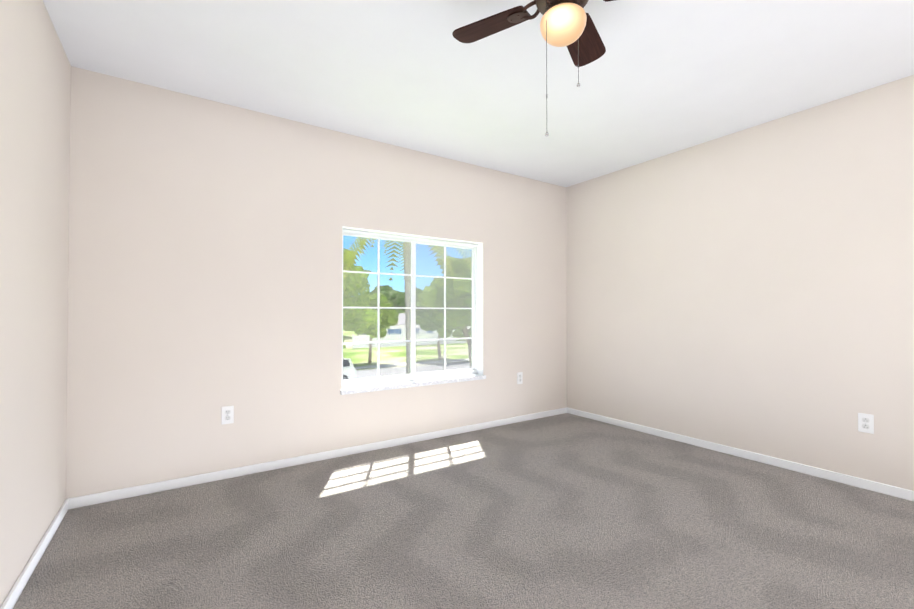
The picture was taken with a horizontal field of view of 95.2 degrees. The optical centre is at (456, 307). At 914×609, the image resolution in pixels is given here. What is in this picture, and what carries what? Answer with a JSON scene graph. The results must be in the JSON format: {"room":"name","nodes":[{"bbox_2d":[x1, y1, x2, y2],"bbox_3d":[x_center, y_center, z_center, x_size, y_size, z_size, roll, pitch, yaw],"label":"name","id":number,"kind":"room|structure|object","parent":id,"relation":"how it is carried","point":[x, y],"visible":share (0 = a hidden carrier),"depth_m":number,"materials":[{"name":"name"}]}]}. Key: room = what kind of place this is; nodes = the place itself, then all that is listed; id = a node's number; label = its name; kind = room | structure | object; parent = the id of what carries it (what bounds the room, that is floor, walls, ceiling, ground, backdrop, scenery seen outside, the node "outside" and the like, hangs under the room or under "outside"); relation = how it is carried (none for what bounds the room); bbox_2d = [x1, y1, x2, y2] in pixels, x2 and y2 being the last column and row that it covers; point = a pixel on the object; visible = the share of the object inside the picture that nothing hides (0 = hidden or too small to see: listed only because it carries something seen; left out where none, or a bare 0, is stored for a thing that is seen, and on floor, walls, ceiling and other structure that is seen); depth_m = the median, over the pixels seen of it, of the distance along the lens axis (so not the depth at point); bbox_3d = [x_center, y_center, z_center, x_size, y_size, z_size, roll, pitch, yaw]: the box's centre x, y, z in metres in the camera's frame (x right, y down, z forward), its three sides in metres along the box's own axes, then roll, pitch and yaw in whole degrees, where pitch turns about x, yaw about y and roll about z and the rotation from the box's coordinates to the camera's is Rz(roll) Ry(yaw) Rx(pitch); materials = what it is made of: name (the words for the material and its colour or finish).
{"room":"empty bedroom","nodes":[
{"label":"empty bedroom","id":0,"kind":"room"},
{"bbox_2d":[0,0,70,606],"bbox_3d":[-0.940,-0.144,0.396,0.120,2.440,4.784,1,-1,-34],"label":"wall","id":1,"kind":"structure","parent":0,"point":[35,89],"depth_m":1.72,"materials":[{"name":"paint"}]},
{"bbox_2d":[0,499,67,608],"bbox_3d":[-0.873,1.047,0.400,0.013,0.058,4.501,1,-1,-34],"label":"baseboard","id":2,"kind":"structure","parent":1,"relation":"attached to","point":[12,597],"depth_m":1.74,"materials":[{"name":"white wood"}]},
{"bbox_2d":[66,66,566,498],"bbox_3d":[-0.516,-0.104,3.467,4.000,2.440,0.150,1,-1,-34],"label":"wall","id":3,"kind":"structure","parent":0,"point":[205,265],"depth_m":2.79,"materials":[{"name":"paint"}]},
{"bbox_2d":[221,406,233,424],"bbox_3d":[-1.490,0.696,2.710,0.070,0.115,0.008,1,-1,-34],"label":"outlet","id":4,"kind":"object","parent":3,"relation":"attached to","point":[227,414],"visible":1,"depth_m":2.71,"materials":[{"name":"white plastic"}]},
{"bbox_2d":[66,407,567,509],"bbox_3d":[-0.471,1.086,3.384,4.000,0.058,0.013,1,-1,-34],"label":"baseboard","id":5,"kind":"structure","parent":3,"relation":"attached to","point":[103,497],"depth_m":2.87,"materials":[{"name":"white wood"}]},
{"bbox_2d":[342,226,482,387],"bbox_3d":[-0.351,0.004,3.573,1.337,1.234,0.142,1,-1,-34],"label":"window","id":6,"kind":"structure","parent":3,"relation":"in","point":[445,283],"depth_m":3.68,"materials":[{"name":"white plastic"}]},
{"bbox_2d":[340,374,485,394],"bbox_3d":[-0.330,0.637,3.533,1.360,0.034,0.128,1,-1,-34],"label":"window sill","id":7,"kind":"structure","parent":3,"relation":"attached to","point":[389,386],"depth_m":3.44,"materials":[{"name":"stone"}]},
{"bbox_2d":[517,372,522,383],"bbox_3d":[0.622,0.695,4.124,0.070,0.115,0.008,1,-1,-34],"label":"outlet","id":8,"kind":"object","parent":3,"relation":"attached to","point":[519,377],"visible":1,"depth_m":4.12,"materials":[{"name":"white plastic"}]},
{"bbox_2d":[13,413,913,608],"bbox_3d":[0.808,1.150,1.471,4.240,0.120,4.654,1,-1,-34],"label":"floor","id":9,"kind":"structure","parent":0,"point":[566,511],"depth_m":2.01,"materials":[{"name":"carpet"}]},
{"bbox_2d":[43,0,913,186],"bbox_3d":[0.772,-1.409,1.559,4.240,0.120,4.784,1,-1,-34],"label":"ceiling","id":10,"kind":"structure","parent":0,"point":[658,78],"depth_m":2.31,"materials":[{"name":"paint"}]},
{"bbox_2d":[452,0,614,136],"bbox_3d":[0.385,-0.985,1.572,0.863,0.729,0.825,1,-1,-34],"label":"ceiling fan","id":11,"kind":"object","parent":10,"relation":"hanging from","point":[569,24],"visible":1,"depth_m":1.62,"materials":[{"name":"brown wood"}]},
{"bbox_2d":[566,75,913,490],"bbox_3d":[2.484,-0.114,2.687,0.120,2.440,4.784,1,-1,-34],"label":"wall","id":12,"kind":"structure","parent":0,"point":[751,289],"depth_m":2.98,"materials":[{"name":"paint"}]},
{"bbox_2d":[567,408,913,500],"bbox_3d":[2.441,1.076,2.617,0.013,0.058,4.501,1,-1,-34],"label":"baseboard","id":13,"kind":"structure","parent":12,"relation":"attached to","point":[898,492],"depth_m":2.96,"materials":[{"name":"white wood"}]},
{"bbox_2d":[858,413,873,433],"bbox_3d":[2.495,0.704,2.545,0.008,0.115,0.070,1,-1,-34],"label":"electrical outlet","id":14,"kind":"object","parent":12,"relation":"attached to","point":[865,423],"visible":1,"depth_m":2.54,"materials":[{"name":"white plastic"}]},
{"label":"outside","id":15,"kind":"structure","parent":0,"visible":0},
{"bbox_2d":[343,331,405,378],"bbox_3d":[-25.491,6.475,127.044,400.000,0.330,360.000,1,-1,-34],"label":"ground","id":16,"kind":"structure","parent":15,"point":[375,353],"depth_m":42.26,"materials":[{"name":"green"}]},
{"bbox_2d":[343,358,355,379],"bbox_3d":[-9.008,4.100,26.594,4.760,1.790,1.930,1,-1,-38],"label":"suv","id":17,"kind":"object","parent":16,"relation":"on","point":[348,365],"depth_m":27.04,"materials":[{"name":"white metal"}]},
{"bbox_2d":[343,248,382,348],"bbox_3d":[-7.024,0.756,19.001,6.315,8.358,6.275,1,-1,-34],"label":"tree","id":18,"kind":"object","parent":16,"relation":"on","point":[354,300],"depth_m":18.61,"materials":[{"name":"green plant"}]},
{"bbox_2d":[351,293,398,362],"bbox_3d":[-8.229,1.902,39.163,5.061,6.583,5.162,1,-1,-34],"label":"tree","id":19,"kind":"object","parent":16,"relation":"on","point":[383,320],"depth_m":38.38,"materials":[{"name":"green plant"}]},
{"bbox_2d":[343,237,409,373],"bbox_3d":[-1.683,0.498,15.029,6.147,8.740,5.969,1,-1,-34],"label":"palm tree","id":20,"kind":"object","parent":16,"relation":"on","point":[406,299],"depth_m":14.72,"materials":[{"name":"green plant"}]},
{"bbox_2d":[352,333,405,347],"bbox_3d":[2.786,4.610,66.568,40.190,1.870,0.220,1,-1,-34],"label":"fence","id":21,"kind":"object","parent":16,"relation":"on","point":[374,344],"depth_m":57.84,"materials":[{"name":"white"}]},
{"bbox_2d":[359,313,405,335],"bbox_3d":[-5.473,3.254,71.065,21.000,4.700,10.000,1,-1,-34],"label":"house","id":22,"kind":"structure","parent":16,"relation":"on","point":[397,327],"depth_m":63.41,"materials":[{"name":"white"}]},
{"bbox_2d":[368,285,404,312],"bbox_3d":[-12.908,0.688,79.044,11.155,10.085,10.712,1,-1,-34],"label":"tree","id":23,"kind":"object","parent":16,"relation":"on","point":[394,297],"depth_m":76.51,"materials":[{"name":"green plant"}]}
]}

